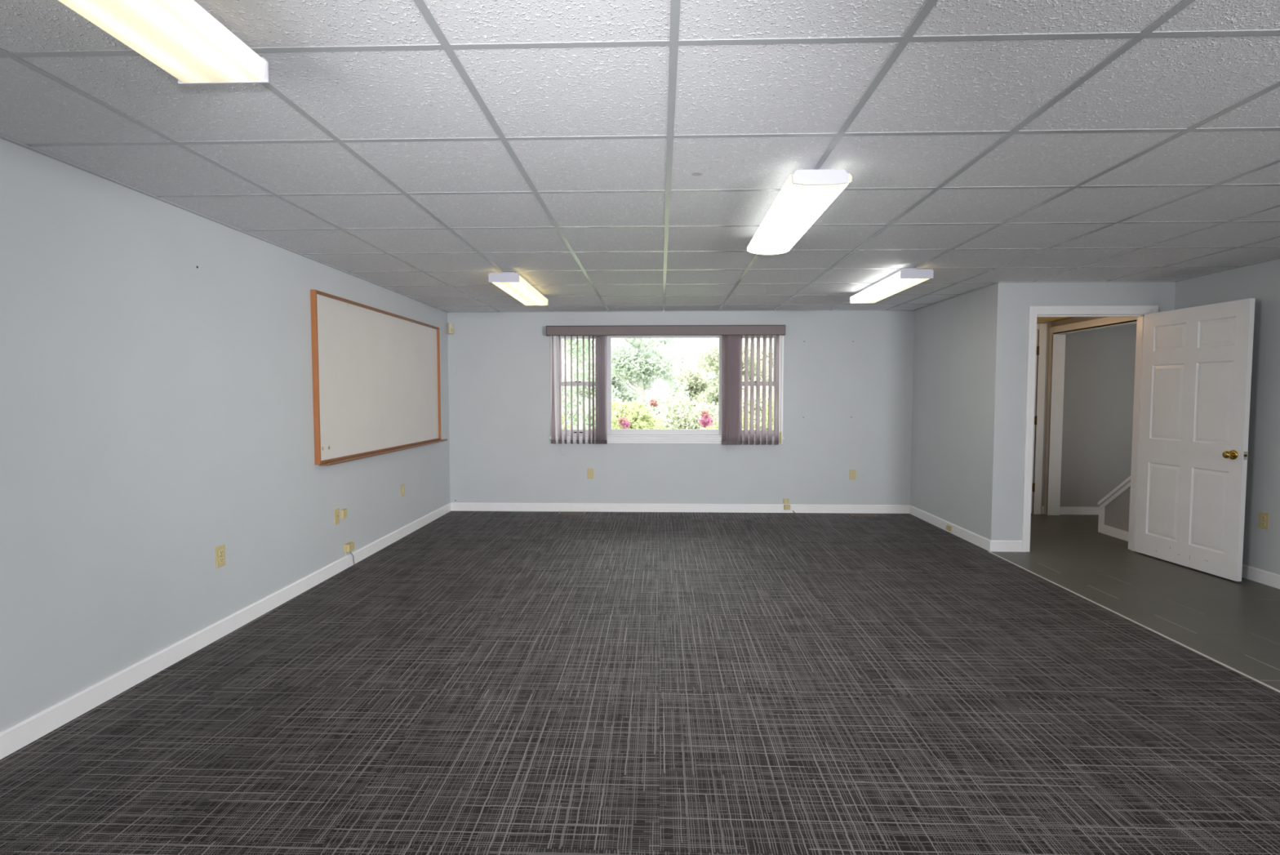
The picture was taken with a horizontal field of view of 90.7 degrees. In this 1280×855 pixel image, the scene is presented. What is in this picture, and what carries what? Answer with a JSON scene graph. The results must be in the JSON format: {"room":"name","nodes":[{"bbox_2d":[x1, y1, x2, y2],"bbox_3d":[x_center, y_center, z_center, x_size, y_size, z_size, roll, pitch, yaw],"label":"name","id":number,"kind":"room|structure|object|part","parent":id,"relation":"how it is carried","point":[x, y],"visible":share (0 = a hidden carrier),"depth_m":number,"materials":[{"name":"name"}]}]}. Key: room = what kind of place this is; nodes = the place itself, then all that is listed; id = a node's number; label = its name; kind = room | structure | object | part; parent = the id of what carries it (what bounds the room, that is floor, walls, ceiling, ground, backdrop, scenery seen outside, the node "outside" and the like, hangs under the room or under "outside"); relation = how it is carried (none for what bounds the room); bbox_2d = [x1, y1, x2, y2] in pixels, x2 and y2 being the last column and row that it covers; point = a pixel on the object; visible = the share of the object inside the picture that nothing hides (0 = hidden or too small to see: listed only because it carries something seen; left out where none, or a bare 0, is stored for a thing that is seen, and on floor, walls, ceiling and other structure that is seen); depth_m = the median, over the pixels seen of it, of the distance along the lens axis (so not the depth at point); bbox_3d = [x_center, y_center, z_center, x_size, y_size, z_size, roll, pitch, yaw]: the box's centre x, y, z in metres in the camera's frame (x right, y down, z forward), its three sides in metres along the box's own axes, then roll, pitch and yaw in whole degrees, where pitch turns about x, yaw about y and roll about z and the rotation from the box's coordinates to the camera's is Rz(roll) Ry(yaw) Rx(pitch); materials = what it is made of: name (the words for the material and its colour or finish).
{"room":"empty office room","nodes":[
{"label":"empty office room","id":0,"kind":"room"},
{"bbox_2d":[0,138,450,731],"bbox_3d":[-2.377,0.090,2.373,0.120,2.405,10.017,0,3,2],"label":"wall","id":1,"kind":"structure","parent":0,"point":[157,406],"depth_m":2.94,"materials":[{"name":"paint"}]},
{"bbox_2d":[215,544,225,568],"bbox_3d":[-2.280,0.699,3.442,0.010,0.115,0.070,0,3,2],"label":"wall outlet","id":2,"kind":"object","parent":1,"relation":"attached to","point":[220,550],"visible":1,"depth_m":3.43,"materials":[{"name":"beige plastic"}]},
{"bbox_2d":[218,549,223,555],"bbox_3d":[-2.277,0.678,3.440,0.004,0.028,0.032,0,3,2],"label":"receptacle","id":3,"kind":"object","parent":2,"relation":"attached to","point":[220,551],"depth_m":3.44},
{"bbox_2d":[219,556,223,562],"bbox_3d":[-2.277,0.720,3.442,0.004,0.028,0.032,0,3,2],"label":"receptacle","id":4,"kind":"object","parent":2,"relation":"attached to","point":[221,558],"depth_m":3.44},
{"bbox_2d":[0,502,451,759],"bbox_3d":[-2.311,1.146,2.384,0.015,0.094,9.697,0,3,2],"label":"baseboard","id":5,"kind":"structure","parent":1,"relation":"attached to","point":[24,732],"depth_m":3.08,"materials":[{"name":"white paint"}]},
{"bbox_2d":[333,507,339,524],"bbox_3d":[-2.241,0.658,4.682,0.008,0.115,0.070,0,3,2],"label":"jack plate","id":6,"kind":"object","parent":1,"relation":"attached to","point":[336,512],"visible":1,"depth_m":4.67,"materials":[{"name":"beige plastic"}]},
{"bbox_2d":[340,507,346,519],"bbox_3d":[-2.233,0.650,4.776,0.018,0.070,0.072,0,3,2],"label":"phone jack","id":7,"kind":"object","parent":1,"relation":"attached to","point":[343,512],"visible":1,"depth_m":4.76,"materials":[{"name":"beige plastic"}]},
{"bbox_2d":[343,541,356,567],"bbox_3d":[-2.219,0.976,4.856,0.042,0.187,0.127,0,3,2],"label":"phone jack","id":8,"kind":"object","parent":1,"relation":"attached to","point":[349,546],"visible":1,"depth_m":4.82,"materials":[{"name":"beige plastic"}]},
{"bbox_2d":[310,289,447,465],"bbox_3d":[-2.172,-0.400,5.599,0.083,1.212,2.500,0,3,2],"label":"whiteboard","id":9,"kind":"object","parent":1,"relation":"attached to","point":[376,388],"visible":1,"depth_m":5.18,"materials":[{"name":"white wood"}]},
{"bbox_3d":[-2.235,-0.343,4.362,0.035,1.200,0.021,0,3,2],"label":"rail","id":10,"kind":"part","parent":9,"relation":"part of","materials":[{"name":"brown wood"}]},
{"bbox_3d":[-2.198,-0.993,5.540,0.033,0.021,2.398,0,3,2],"label":"rail","id":11,"kind":"part","parent":9,"relation":"part of","materials":[{"name":"brown wood"}]},
{"bbox_3d":[-2.200,0.185,5.599,0.029,0.021,2.398,0,3,2],"label":"rail","id":12,"kind":"part","parent":9,"relation":"part of","materials":[{"name":"brown wood"}]},
{"bbox_2d":[319,438,447,465],"bbox_3d":[-2.165,0.195,5.646,0.070,0.020,2.465,0,3,2],"label":"marker tray","id":13,"kind":"object","parent":9,"relation":"on","point":[375,451],"depth_m":5.24,"materials":[{"name":"brown wood"}]},
{"bbox_3d":[-2.158,-0.465,6.777,0.035,1.200,0.021,0,3,2],"label":"rail","id":14,"kind":"part","parent":9,"relation":"part of","materials":[{"name":"brown wood"}]},
{"bbox_2d":[400,483,404,497],"bbox_3d":[-2.203,0.583,5.872,0.008,0.115,0.070,0,3,2],"label":"jack plate","id":15,"kind":"object","parent":1,"relation":"attached to","point":[402,485],"visible":1,"depth_m":5.86,"materials":[{"name":"beige plastic"}]},
{"bbox_2d":[0,511,1279,854],"bbox_3d":[1.650,1.249,2.263,8.041,0.101,9.797,0,3,2],"label":"floor","id":16,"kind":"structure","parent":0,"point":[477,682],"depth_m":2.66,"materials":[{"name":"carpet"}]},
{"bbox_2d":[557,511,585,514],"bbox_3d":[-0.763,0.957,7.057,0.300,0.010,0.125,0,3,2],"label":"floor vent","id":17,"kind":"object","parent":16,"relation":"in","point":[558,513],"visible":1,"depth_m":7.05,"materials":[{"name":"metal"}]},
{"bbox_2d":[849,513,879,516],"bbox_3d":[2.454,0.963,6.930,0.280,0.010,0.125,0,3,2],"label":"floor vent","id":18,"kind":"object","parent":16,"relation":"in","point":[851,514],"visible":1,"depth_m":6.92,"materials":[{"name":"metal"}]},
{"bbox_2d":[987,551,1279,692],"bbox_3d":[2.780,1.243,1.365,0.012,0.006,7.937,0,3,2],"label":"trim","id":19,"kind":"structure","parent":16,"relation":"on","point":[1121,615],"depth_m":3.50,"materials":[{"name":"silver metal"}]},
{"bbox_2d":[0,0,1279,312],"bbox_3d":[0.985,-1.072,2.167,6.711,0.063,9.797,0,3,2],"label":"ceiling","id":20,"kind":"structure","parent":0,"point":[606,155],"depth_m":2.30,"materials":[{"name":"tile"}]},
{"bbox_2d":[57,0,269,84],"bbox_3d":[-1.135,-0.940,1.087,0.246,0.099,1.220,0,3,2],"label":"ceiling light","id":21,"kind":"object","parent":20,"relation":"attached to","point":[180,37],"visible":1,"depth_m":1.49,"materials":[{"name":"white plastic"}]},
{"bbox_2d":[488,271,548,305],"bbox_3d":[-0.984,-1.150,5.268,0.228,0.099,1.220,0,3,2],"label":"ceiling light","id":22,"kind":"object","parent":20,"relation":"attached to","point":[511,282],"visible":1,"depth_m":4.96,"materials":[{"name":"white plastic"}]},
{"bbox_2d":[746,168,852,254],"bbox_3d":[0.738,-1.040,3.130,0.254,0.105,1.226,0,3,2],"label":"ceiling light","id":23,"kind":"object","parent":20,"relation":"attached to","point":[805,195],"visible":1,"depth_m":2.83,"materials":[{"name":"white plastic"}]},
{"bbox_3d":[0.757,-1.045,3.732,0.254,0.055,0.008,0,3,2],"label":"trim","id":24,"kind":"part","parent":23,"relation":"part of","materials":[{"name":"white plastic"}]},
{"bbox_3d":[0.719,-0.985,2.530,0.254,0.055,0.008,0,3,2],"label":"trim","id":25,"kind":"part","parent":23,"relation":"part of","materials":[{"name":"white plastic"}]},
{"bbox_2d":[849,267,933,303],"bbox_3d":[1.997,-1.143,5.123,0.232,0.099,1.220,0,3,2],"label":"ceiling light","id":26,"kind":"object","parent":20,"relation":"attached to","point":[904,278],"visible":1,"depth_m":4.88,"materials":[{"name":"white plastic"}]},
{"bbox_2d":[447,311,1136,513],"bbox_3d":[1.832,-0.597,7.119,7.991,3.300,0.206,0,3,2],"label":"wall","id":27,"kind":"structure","parent":0,"point":[847,401],"depth_m":7.07,"materials":[{"name":"paint"}]},
{"bbox_2d":[446,322,453,333],"bbox_3d":[-2.120,-1.106,7.074,0.071,0.120,0.086,-3,4,-43],"label":"sensor","id":28,"kind":"object","parent":27,"relation":"attached to","point":[450,326],"visible":1,"depth_m":7.04,"materials":[{"name":"plastic"}]},
{"bbox_2d":[586,468,593,478],"bbox_3d":[-0.561,0.523,7.149,0.070,0.115,0.010,0,3,2],"label":"wall outlet","id":29,"kind":"object","parent":27,"relation":"attached to","point":[589,471],"visible":1,"depth_m":7.15,"materials":[{"name":"beige plastic"}]},
{"bbox_2d":[549,334,784,443],"bbox_3d":[0.295,-0.450,7.133,2.626,1.255,0.170,0,3,2],"label":"window","id":30,"kind":"structure","parent":27,"relation":"in","point":[614,436],"depth_m":7.11,"materials":[{"name":"white paint"}]},
{"bbox_3d":[-0.686,-0.216,7.185,0.483,0.592,0.039,0,3,2],"label":"sash","id":31,"kind":"part","parent":30,"relation":"part of","materials":[{"name":"clear glass"}]},
{"bbox_3d":[-0.685,-0.746,7.196,0.483,0.550,0.035,0,3,2],"label":"sash","id":32,"kind":"part","parent":30,"relation":"part of","materials":[{"name":"clear glass"}]},
{"bbox_3d":[0.279,-0.468,7.137,1.344,1.100,0.060,0,3,2],"label":"fixed sash","id":33,"kind":"part","parent":30,"relation":"part of","materials":[{"name":"clear glass"}]},
{"bbox_2d":[546,324,785,455],"bbox_3d":[0.276,-0.401,7.019,2.618,1.440,0.124,0,3,2],"label":"vertical blind","id":34,"kind":"object","parent":30,"relation":"attached to","point":[731,335],"visible":1,"depth_m":6.97,"materials":[{"name":"fabric"}]},
{"bbox_3d":[1.553,-0.509,6.965,0.011,1.120,0.004,0,3,2],"label":"pull cord","id":35,"kind":"part","parent":34,"relation":"part of","materials":[{"name":"white plastic"}]},
{"bbox_3d":[0.293,0.142,7.102,2.626,0.075,0.050,0,3,2],"label":"sill","id":36,"kind":"part","parent":30,"relation":"part of","materials":[{"name":"white paint"}]},
{"bbox_3d":[1.262,-0.743,7.135,0.516,0.550,0.035,0,3,2],"label":"sash","id":37,"kind":"part","parent":30,"relation":"part of","materials":[{"name":"clear glass"}]},
{"bbox_3d":[1.260,-0.213,7.123,0.516,0.592,0.039,0,3,2],"label":"sash","id":38,"kind":"part","parent":30,"relation":"part of","materials":[{"name":"clear glass"}]},
{"bbox_2d":[451,502,909,513],"bbox_3d":[0.425,0.907,7.134,5.156,0.094,0.015,0,3,2],"label":"baseboard","id":39,"kind":"structure","parent":27,"relation":"attached to","point":[455,506],"depth_m":7.13,"materials":[{"name":"white paint"}]},
{"bbox_2d":[780,504,790,511],"bbox_3d":[1.626,0.908,7.079,0.111,0.092,0.020,0,3,2],"label":"phone jack","id":40,"kind":"object","parent":27,"relation":"attached to","point":[785,506],"visible":1,"depth_m":7.07,"materials":[{"name":"beige plastic"}]},
{"bbox_2d":[782,498,788,503],"bbox_3d":[1.636,0.825,7.089,0.062,0.055,0.020,0,3,2],"label":"phone jack","id":41,"kind":"object","parent":27,"relation":"attached to","point":[784,500],"visible":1,"depth_m":7.08,"materials":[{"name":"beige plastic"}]},
{"bbox_2d":[848,469,855,479],"bbox_3d":[2.372,0.525,7.056,0.070,0.115,0.010,0,3,2],"label":"wall outlet","id":42,"kind":"object","parent":27,"relation":"attached to","point":[852,472],"visible":1,"depth_m":7.05,"materials":[{"name":"beige plastic"}]},
{"bbox_2d":[1031,323,1046,514],"bbox_3d":[3.934,-0.086,6.964,1.002,2.095,0.031,0,3,2],"label":"door","id":43,"kind":"structure","parent":27,"relation":"in","point":[1041,343],"depth_m":6.95,"materials":[{"name":"white paint"}]},
{"bbox_3d":[3.936,-0.060,6.974,0.826,2.018,0.010,0,3,2],"label":"panel","id":44,"kind":"part","parent":43,"relation":"part of","materials":[{"name":"white paint"}]},
{"bbox_2d":[1040,506,1044,514],"bbox_3d":[4.470,0.918,7.006,0.045,0.085,0.015,0,3,2],"label":"baseboard","id":45,"kind":"structure","parent":27,"relation":"attached to","point":[1042,507],"depth_m":7.00,"materials":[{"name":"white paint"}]},
{"bbox_2d":[1059,506,1098,514],"bbox_3d":[5.122,0.919,6.980,1.000,0.085,0.015,0,3,2],"label":"baseboard","id":46,"kind":"structure","parent":27,"relation":"attached to","point":[1063,509],"depth_m":6.98,"materials":[{"name":"white paint"}]},
{"bbox_2d":[910,282,1011,540],"bbox_3d":[3.042,-0.100,6.144,0.110,2.405,1.724,0,3,2],"label":"wall","id":47,"kind":"structure","parent":0,"point":[962,343],"depth_m":5.80,"materials":[{"name":"paint"}]},
{"bbox_2d":[946,524,951,531],"bbox_3d":[2.958,0.963,6.065,0.020,0.050,0.075,0,3,2],"label":"phone jack","id":48,"kind":"object","parent":47,"relation":"attached to","point":[948,526],"visible":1,"depth_m":6.05,"materials":[{"name":"beige plastic"}]},
{"bbox_2d":[909,504,991,551],"bbox_3d":[2.979,0.954,6.193,0.015,0.094,1.737,0,3,2],"label":"baseboard","id":49,"kind":"structure","parent":47,"relation":"attached to","point":[983,542],"depth_m":5.96,"materials":[{"name":"white paint"}]},
{"bbox_2d":[1036,316,1075,321],"bbox_3d":[3.848,-1.136,6.127,1.499,0.045,1.604,0,3,2],"label":"ceiling","id":50,"kind":"structure","parent":0,"point":[1051,318],"depth_m":6.64,"materials":[{"name":"paint"}]},
{"bbox_2d":[1004,281,1175,540],"bbox_3d":[3.831,-0.059,5.318,1.519,2.405,0.120,0,3,2],"label":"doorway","id":51,"kind":"structure","parent":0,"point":[1162,294],"depth_m":5.24,"materials":[{"name":"paint"}]},
{"bbox_2d":[991,540,1022,551],"bbox_3d":[3.086,0.998,5.327,0.253,0.094,0.015,0,3,2],"label":"baseboard","id":52,"kind":"structure","parent":51,"relation":"attached to","point":[997,545],"depth_m":5.32,"materials":[{"name":"white paint"}]},
{"bbox_2d":[1051,316,1137,334],"bbox_3d":[4.525,-0.148,6.155,0.115,2.300,1.604,0,3,2],"label":"wall","id":53,"kind":"structure","parent":0,"point":[1077,319],"depth_m":6.48,"materials":[{"name":"paint"}]},
{"bbox_2d":[1044,316,1137,515],"bbox_3d":[4.513,-0.026,6.164,0.139,2.055,1.599,0,3,2],"label":"trim","id":54,"kind":"structure","parent":53,"relation":"attached to","point":[1056,342],"depth_m":6.89,"materials":[{"name":"white paint"}]},
{"bbox_2d":[1097,258,1279,574],"bbox_3d":[4.326,0.129,1.602,0.133,2.405,8.899,0,3,2],"label":"wall","id":55,"kind":"structure","parent":0,"point":[1260,282],"depth_m":4.47,"materials":[{"name":"paint"}]},
{"bbox_2d":[1022,305,1158,551],"bbox_3d":[3.732,0.021,5.317,1.035,2.047,0.141,0,3,2],"label":"door frame","id":56,"kind":"structure","parent":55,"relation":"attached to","point":[1033,311],"depth_m":5.27,"materials":[{"name":"white paint"}]},
{"bbox_3d":[4.465,0.880,6.058,0.105,0.255,0.069,0,3,2],"label":"post","id":57,"kind":"part","parent":55,"relation":"part of","materials":[{"name":"white paint"}]},
{"bbox_3d":[4.406,0.982,5.725,0.018,0.085,0.610,0,3,2],"label":"baseboard","id":58,"kind":"part","parent":55,"relation":"part of","materials":[{"name":"white paint"}]},
{"bbox_2d":[1134,297,1255,581],"bbox_3d":[4.178,0.075,4.816,0.167,1.965,0.884,0,3,-2],"label":"door","id":59,"kind":"structure","parent":55,"relation":"in","point":[1197,362],"depth_m":4.74,"materials":[{"name":"white paint"}]},
{"bbox_3d":[4.144,0.192,4.452,0.066,0.068,0.068,0,3,-2],"label":"knob","id":60,"kind":"part","parent":59,"relation":"part of","materials":[{"name":"gold metal"}]},
{"bbox_3d":[4.197,0.195,4.388,0.023,0.056,0.003,0,3,-2],"label":"latch plate","id":61,"kind":"part","parent":59,"relation":"part of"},
{"bbox_2d":[1241,564,1279,588],"bbox_3d":[4.254,1.200,1.314,0.015,0.094,7.973,0,3,2],"label":"baseboard","id":62,"kind":"structure","parent":55,"relation":"attached to","point":[1268,578],"depth_m":4.43,"materials":[{"name":"white paint"}]},
{"bbox_2d":[1258,511,1269,529],"bbox_3d":[4.356,0.651,4.420,0.010,0.115,0.070,0,3,2],"label":"wall outlet","id":63,"kind":"object","parent":55,"relation":"attached to","point":[1264,517],"visible":1,"depth_m":4.42,"materials":[{"name":"beige plastic"}]},
{"label":"outside","id":64,"kind":"structure","parent":0,"visible":0},
{"bbox_3d":[1.749,0.013,23.635,30.000,0.220,32.703,0,3,2],"label":"ground","id":65,"kind":"structure","parent":64,"visible":0},
{"bbox_2d":[561,407,577,429],"bbox_3d":[-1.449,0.002,9.394,1.064,1.244,1.116,0,3,2],"label":"shrub","id":66,"kind":"object","parent":65,"relation":"on","point":[562,415],"visible":0.02,"depth_m":9.40,"materials":[{"name":"green plant"}]},
{"bbox_2d":[561,338,613,429],"bbox_3d":[-1.691,-1.451,12.984,2.335,3.788,2.065,2,3,33],"label":"tree","id":67,"kind":"object","parent":65,"relation":"on","point":[567,340],"visible":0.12,"depth_m":12.80,"materials":[{"name":"green plant"}]},
{"bbox_2d":[561,338,626,419],"bbox_3d":[-2.111,-1.942,21.108,3.382,3.982,3.258,0,3,2],"label":"tree","id":68,"kind":"object","parent":65,"relation":"on","point":[563,364],"visible":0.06,"depth_m":20.68,"materials":[{"name":"green plant"}]},
{"bbox_2d":[574,393,622,429],"bbox_3d":[-0.559,-0.050,11.014,1.130,1.186,1.118,0,3,2],"label":"shrub","id":69,"kind":"object","parent":65,"relation":"on","point":[586,410],"visible":0.05,"depth_m":10.73,"materials":[{"name":"green plant"}]},
{"bbox_2d":[574,371,637,406],"bbox_3d":[-1.028,-0.873,18.981,1.858,2.846,2.118,2,3,31],"label":"tree","id":70,"kind":"object","parent":65,"relation":"on","point":[619,389],"visible":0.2,"depth_m":18.77,"materials":[{"name":"green plant"}]},
{"bbox_2d":[594,399,671,429],"bbox_3d":[-0.103,0.105,9.133,1.249,1.065,1.395,0,3,2],"label":"shrub","id":71,"kind":"object","parent":65,"relation":"on","point":[626,416],"visible":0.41,"depth_m":9.01,"materials":[{"name":"green plant"}]},
{"bbox_2d":[611,337,689,418],"bbox_3d":[-0.066,-1.396,16.453,2.179,3.886,2.236,3,4,41],"label":"tree","id":72,"kind":"object","parent":65,"relation":"on","point":[637,367],"visible":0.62,"depth_m":16.16,"materials":[{"name":"green plant"}]},
{"bbox_2d":[613,337,697,414],"bbox_3d":[0.515,-2.206,25.366,3.817,4.243,3.608,0,3,2],"label":"tree","id":73,"kind":"object","parent":65,"relation":"on","point":[662,342],"visible":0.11,"depth_m":24.59,"materials":[{"name":"green plant"}]},
{"bbox_2d":[648,391,718,429],"bbox_3d":[0.731,-0.015,10.329,1.454,1.184,1.351,0,3,2],"label":"shrub","id":74,"kind":"object","parent":65,"relation":"on","point":[686,418],"visible":0.55,"depth_m":10.31,"materials":[{"name":"green plant"}]},
{"bbox_2d":[656,346,715,412],"bbox_3d":[1.462,-1.105,18.498,1.988,2.549,1.970,0,3,2],"label":"tree","id":75,"kind":"object","parent":65,"relation":"on","point":[696,383],"visible":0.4,"depth_m":18.21,"materials":[{"name":"green plant"}]},
{"bbox_2d":[656,337,716,417],"bbox_3d":[2.257,-1.501,22.379,3.247,3.564,2.298,0,3,2],"label":"tree","id":76,"kind":"object","parent":65,"relation":"on","point":[711,373],"visible":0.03,"depth_m":22.16,"materials":[{"name":"green plant"}]},
{"bbox_2d":[697,409,761,429],"bbox_3d":[1.289,0.188,8.992,1.008,0.913,1.250,0,3,2],"label":"shrub","id":77,"kind":"object","parent":65,"relation":"on","point":[704,421],"visible":0.12,"depth_m":8.51,"materials":[{"name":"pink plant"}]},
{"bbox_2d":[691,337,773,414],"bbox_3d":[2.248,-0.987,14.533,2.159,2.710,2.034,0,3,2],"label":"tree","id":78,"kind":"object","parent":65,"relation":"on","point":[710,357],"visible":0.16,"depth_m":14.17,"materials":[{"name":"green plant"}]},
{"bbox_2d":[742,386,773,429],"bbox_3d":[2.182,-0.122,10.870,1.227,1.343,1.354,0,3,2],"label":"shrub","id":79,"kind":"object","parent":65,"relation":"on","point":[761,387],"visible":0.12,"depth_m":10.61,"materials":[{"name":"green plant"}]},
{"bbox_2d":[749,337,773,389],"bbox_3d":[3.607,-1.203,18.392,1.801,3.388,2.004,0,3,2],"label":"tree","id":80,"kind":"object","parent":65,"relation":"on","point":[767,339],"visible":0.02,"depth_m":17.82,"materials":[{"name":"green plant"}]},
{"bbox_2d":[760,395,773,429],"bbox_3d":[2.429,-0.055,9.199,1.331,1.376,1.120,0,3,2],"label":"shrub","id":81,"kind":"object","parent":65,"relation":"on","point":[766,402],"visible":0.02,"depth_m":9.33,"materials":[{"name":"green plant"}]}
]}

